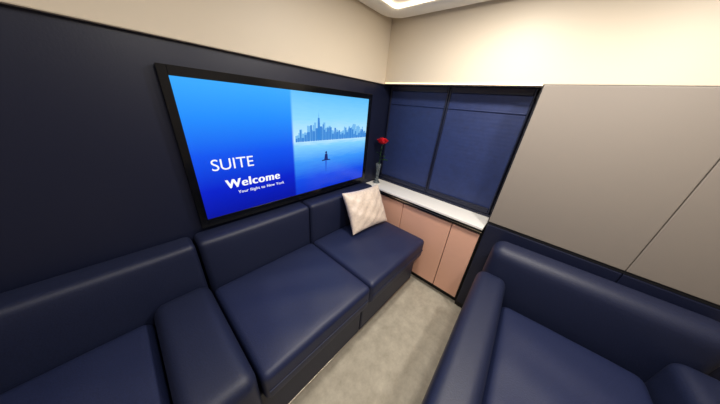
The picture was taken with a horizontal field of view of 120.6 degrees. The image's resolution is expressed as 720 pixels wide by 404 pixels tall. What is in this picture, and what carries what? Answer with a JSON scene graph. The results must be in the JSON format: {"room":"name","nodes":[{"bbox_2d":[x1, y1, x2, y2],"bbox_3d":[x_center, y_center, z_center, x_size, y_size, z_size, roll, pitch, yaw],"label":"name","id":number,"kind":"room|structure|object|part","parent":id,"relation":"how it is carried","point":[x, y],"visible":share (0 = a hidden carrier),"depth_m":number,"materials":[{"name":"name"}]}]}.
{"room":"aircraft cabin","nodes":[
{"label":"aircraft cabin","id":0,"kind":"room"},
{"bbox_2d":[0,3,391,292],"bbox_3d":[-0.690,-0.134,1.126,0.100,2.000,2.900,25,32,36],"label":"wall","id":1,"kind":"structure","parent":0,"point":[92,172],"depth_m":0.71,"materials":[{"name":"blue"}]},
{"bbox_2d":[0,0,391,83],"bbox_3d":[-0.640,-0.797,0.689,0.025,0.425,2.520,25,32,36],"label":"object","id":2,"kind":"structure","parent":1,"relation":"attached to","point":[347,38],"depth_m":0.94,"materials":[{"name":"beige paint"}]},
{"bbox_2d":[154,62,372,228],"bbox_3d":[-0.354,-0.350,1.307,0.033,0.697,1.227,25,32,36],"label":"television","id":3,"kind":"object","parent":1,"relation":"attached to","point":[247,145],"visible":1,"depth_m":1.09,"materials":[{"name":"black"}]},
{"bbox_2d":[358,0,489,17],"bbox_3d":[0.203,-0.576,-0.059,2.230,0.040,2.500,25,32,36],"label":"trim","id":4,"kind":"structure","parent":1,"relation":"attached to","point":[380,6],"depth_m":1.23,"materials":[{"name":"white"}]},
{"bbox_2d":[383,0,431,7],"bbox_3d":[0.207,-0.550,-0.133,2.121,0.014,2.391,25,32,36],"label":"light","id":5,"kind":"object","parent":4,"relation":"attached to","point":[386,1],"visible":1,"depth_m":1.25,"materials":[{"name":"beige"}]},
{"bbox_2d":[290,274,461,403],"bbox_3d":[0.080,1.188,0.892,2.500,0.050,2.900,25,32,36],"label":"floor","id":6,"kind":"structure","parent":0,"point":[394,358],"depth_m":1.31,"materials":[{"name":"beige carpet"}]},
{"bbox_2d":[0,182,423,403],"bbox_3d":[-0.524,0.590,1.069,0.708,0.775,2.355,25,32,36],"label":"sofa","id":7,"kind":"object","parent":6,"relation":"on","point":[291,286],"visible":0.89,"depth_m":0.86,"materials":[{"name":"blue leather"}]},
{"bbox_2d":[0,324,172,403],"bbox_3d":[-0.993,0.785,0.490,0.570,0.183,0.820,25,32,36],"label":"seat cushion","id":8,"kind":"object","parent":7,"relation":"on","point":[124,364],"depth_m":0.71,"materials":[{"name":"blue leather"}]},
{"bbox_2d":[0,237,208,393],"bbox_3d":[-1.163,0.514,0.709,0.131,0.435,1.040,25,32,36],"label":"cushion","id":9,"kind":"object","parent":7,"relation":"on","point":[45,325],"depth_m":0.75,"materials":[{"name":"blue leather"}]},
{"bbox_3d":[-0.644,0.724,0.887,0.580,0.470,0.210,25,32,36],"label":"armrest","id":10,"kind":"part","parent":7,"relation":"part of","materials":[{"name":"blue leather"}]},
{"bbox_2d":[194,202,309,300],"bbox_3d":[-0.599,0.289,1.288,0.131,0.435,0.618,25,32,36],"label":"cushion","id":11,"kind":"object","parent":7,"relation":"on","point":[227,253],"depth_m":1.15,"materials":[{"name":"blue leather"}]},
{"bbox_2d":[215,243,368,397],"bbox_3d":[-0.356,0.531,1.145,0.570,0.183,0.618,25,32,36],"label":"seat cushion","id":12,"kind":"object","parent":7,"relation":"on","point":[282,309],"depth_m":1.01,"materials":[{"name":"blue leather"}]},
{"bbox_2d":[302,182,371,243],"bbox_3d":[-0.163,0.114,1.736,0.131,0.435,0.673,25,32,36],"label":"cushion","id":13,"kind":"object","parent":7,"relation":"on","point":[328,214],"depth_m":1.54,"materials":[{"name":"blue leather"}]},
{"bbox_3d":[-0.332,0.995,1.043,0.008,0.008,2.340,25,32,36],"label":"metal trim","id":14,"kind":"part","parent":7,"relation":"part of","materials":[{"name":"silver"}]},
{"bbox_2d":[342,184,386,234],"bbox_3d":[0.050,0.049,1.656,0.385,0.283,0.197,-17,33,-39],"label":"throw pillow","id":15,"kind":"object","parent":7,"relation":"on","point":[365,208],"visible":1,"depth_m":1.58,"materials":[{"name":"beige fabric"}]},
{"bbox_2d":[314,221,423,302],"bbox_3d":[0.081,0.357,1.594,0.570,0.181,0.673,25,32,36],"label":"seat cushion","id":16,"kind":"object","parent":7,"relation":"on","point":[376,255],"depth_m":1.45,"materials":[{"name":"blue leather"}]},
{"bbox_2d":[367,177,489,300],"bbox_3d":[0.476,0.295,1.882,1.025,0.770,0.239,25,32,36],"label":"sideboard","id":17,"kind":"object","parent":6,"relation":"on","point":[451,233],"visible":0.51,"depth_m":1.65,"materials":[{"name":"pink"}]},
{"bbox_2d":[372,137,387,183],"bbox_3d":[0.187,-0.365,1.861,0.116,0.418,0.105,25,32,36],"label":"vase","id":18,"kind":"object","parent":17,"relation":"on","point":[382,140],"visible":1,"depth_m":1.86,"materials":[{"name":"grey glass"}]},
{"bbox_3d":[0.200,0.216,2.006,0.405,0.610,0.018,25,32,36],"label":"door panel","id":19,"kind":"part","parent":17,"relation":"part of","materials":[{"name":"brown paint"}]},
{"bbox_3d":[0.504,0.359,1.766,0.410,0.610,0.018,25,32,36],"label":"door panel","id":20,"kind":"part","parent":17,"relation":"part of","materials":[{"name":"brown paint"}]},
{"bbox_2d":[367,179,488,229],"bbox_3d":[0.496,-0.024,1.717,1.025,0.019,0.210,25,32,36],"label":"countertop","id":21,"kind":"structure","parent":17,"relation":"on","point":[478,221],"depth_m":1.61,"materials":[{"name":"white"}]},
{"bbox_3d":[0.499,-0.002,1.734,1.025,0.035,0.195,25,32,36],"label":"worktop trim","id":22,"kind":"part","parent":17,"relation":"part of","materials":[{"name":"black"}]},
{"bbox_3d":[0.727,0.463,1.589,0.185,0.610,0.018,25,32,36],"label":"door panel","id":23,"kind":"part","parent":17,"relation":"part of","materials":[{"name":"brown paint"}]},
{"bbox_2d":[421,241,719,403],"bbox_3d":[0.788,0.842,0.809,0.870,0.760,1.120,23,31,33],"label":"armchair","id":24,"kind":"object","parent":6,"relation":"on","point":[530,327],"visible":1,"depth_m":0.88,"materials":[{"name":"blue leather"}]},
{"bbox_3d":[0.463,0.784,0.974,0.150,0.548,0.940,23,31,33],"label":"arm","id":25,"kind":"part","parent":24,"relation":"part of","materials":[{"name":"blue leather"}]},
{"bbox_3d":[0.726,0.855,0.730,0.550,0.194,0.920,23,31,33],"label":"seat","id":26,"kind":"part","parent":24,"relation":"part of","materials":[{"name":"blue leather"}]},
{"bbox_3d":[1.091,0.679,1.138,0.830,0.700,0.170,23,31,33],"label":"backrest","id":27,"kind":"part","parent":24,"relation":"part of","materials":[{"name":"blue leather"}]},
{"bbox_3d":[1.018,1.022,0.582,0.150,0.548,0.940,23,31,33],"label":"arm","id":28,"kind":"part","parent":24,"relation":"part of","materials":[{"name":"blue leather"}]},
{"bbox_2d":[454,85,719,380],"bbox_3d":[1.299,0.335,1.013,1.215,1.580,0.065,25,32,36],"label":"wall panel","id":29,"kind":"object","parent":6,"relation":"on","point":[620,184],"visible":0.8,"depth_m":0.92,"materials":[{"name":"grey paint"}]},
{"bbox_3d":[1.031,0.569,1.333,0.597,0.720,0.020,25,32,36],"label":"door","id":30,"kind":"part","parent":29,"relation":"part of","materials":[{"name":"blue"}]},
{"bbox_3d":[1.094,-0.122,1.003,0.597,0.777,0.020,25,32,36],"label":"door","id":31,"kind":"part","parent":29,"relation":"part of","materials":[{"name":"brown"}]},
{"bbox_3d":[1.473,0.776,0.984,0.597,0.720,0.020,25,32,36],"label":"door","id":32,"kind":"part","parent":29,"relation":"part of","materials":[{"name":"blue leather"}]},
{"bbox_3d":[1.536,0.085,0.653,0.597,0.777,0.020,25,32,36],"label":"door","id":33,"kind":"part","parent":29,"relation":"part of","materials":[{"name":"brown"}]},
{"bbox_2d":[389,0,415,4],"bbox_3d":[0.248,-0.655,0.011,2.500,0.050,2.900,25,32,36],"label":"ceiling","id":34,"kind":"structure","parent":0,"point":[397,2],"depth_m":1.25,"materials":[{"name":"white"}]},
{"bbox_2d":[392,85,541,213],"bbox_3d":[1.129,-0.075,1.349,2.360,2.000,0.100,25,32,36],"label":"wall","id":35,"kind":"structure","parent":0,"point":[392,85],"depth_m":1.31,"materials":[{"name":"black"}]},
{"bbox_2d":[381,173,424,188],"bbox_3d":[0.390,-0.201,1.922,0.470,0.012,0.009,25,32,36],"label":"bar","id":36,"kind":"object","parent":35,"relation":"attached to","point":[382,173],"visible":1,"depth_m":1.91,"materials":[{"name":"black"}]},
{"bbox_2d":[382,91,446,186],"bbox_3d":[0.421,-0.528,1.767,0.474,0.740,0.008,25,32,36],"label":"window","id":37,"kind":"structure","parent":35,"relation":"in","point":[412,132],"depth_m":1.74,"materials":[{"name":"blue fabric"}]},
{"bbox_3d":[0.443,-0.774,1.649,0.470,0.008,0.007,25,32,36],"label":"top rail","id":38,"kind":"part","parent":37,"relation":"part of","materials":[{"name":"blue fabric"}]},
{"bbox_2d":[380,86,450,191],"bbox_3d":[0.424,-0.534,1.768,0.498,0.810,0.021,25,32,36],"label":"frame","id":39,"kind":"object","parent":35,"relation":"attached to","point":[433,89],"visible":0.98,"depth_m":1.65,"materials":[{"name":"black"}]},
{"bbox_2d":[379,177,489,217],"bbox_3d":[0.576,-0.048,1.804,1.025,0.070,0.029,25,32,36],"label":"backsplash","id":40,"kind":"structure","parent":35,"relation":"attached to","point":[424,193],"depth_m":1.71,"materials":[{"name":"black"}]},
{"bbox_2d":[428,189,487,209],"bbox_3d":[0.759,-0.027,1.630,0.470,0.012,0.009,25,32,36],"label":"bar","id":41,"kind":"object","parent":35,"relation":"attached to","point":[428,189],"visible":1,"depth_m":1.61,"materials":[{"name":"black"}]},
{"bbox_2d":[385,83,542,85],"bbox_3d":[0.570,-0.773,1.345,1.000,0.008,0.006,25,32,36],"label":"strip light","id":42,"kind":"object","parent":35,"relation":"attached to","point":[385,83],"visible":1,"depth_m":1.25,"materials":[{"name":"beige"}]},
{"bbox_2d":[428,93,533,209],"bbox_3d":[0.790,-0.355,1.475,0.474,0.740,0.008,25,32,36],"label":"window","id":43,"kind":"structure","parent":35,"relation":"in","point":[475,148],"depth_m":1.44,"materials":[{"name":"blue fabric"}]},
{"bbox_3d":[0.812,-0.601,1.356,0.470,0.008,0.007,25,32,36],"label":"top rail","id":44,"kind":"part","parent":43,"relation":"part of","materials":[{"name":"blue fabric"}]},
{"bbox_2d":[426,87,538,213],"bbox_3d":[0.793,-0.360,1.476,0.498,0.810,0.021,25,32,36],"label":"frame","id":45,"kind":"object","parent":35,"relation":"attached to","point":[460,90],"visible":0.99,"depth_m":1.35,"materials":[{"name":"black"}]},
{"bbox_2d":[385,0,719,87],"bbox_3d":[1.077,-0.772,0.955,2.260,0.415,0.140,25,32,36],"label":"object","id":46,"kind":"structure","parent":35,"relation":"attached to","point":[545,42],"depth_m":0.97,"materials":[{"name":"beige"}]}
]}

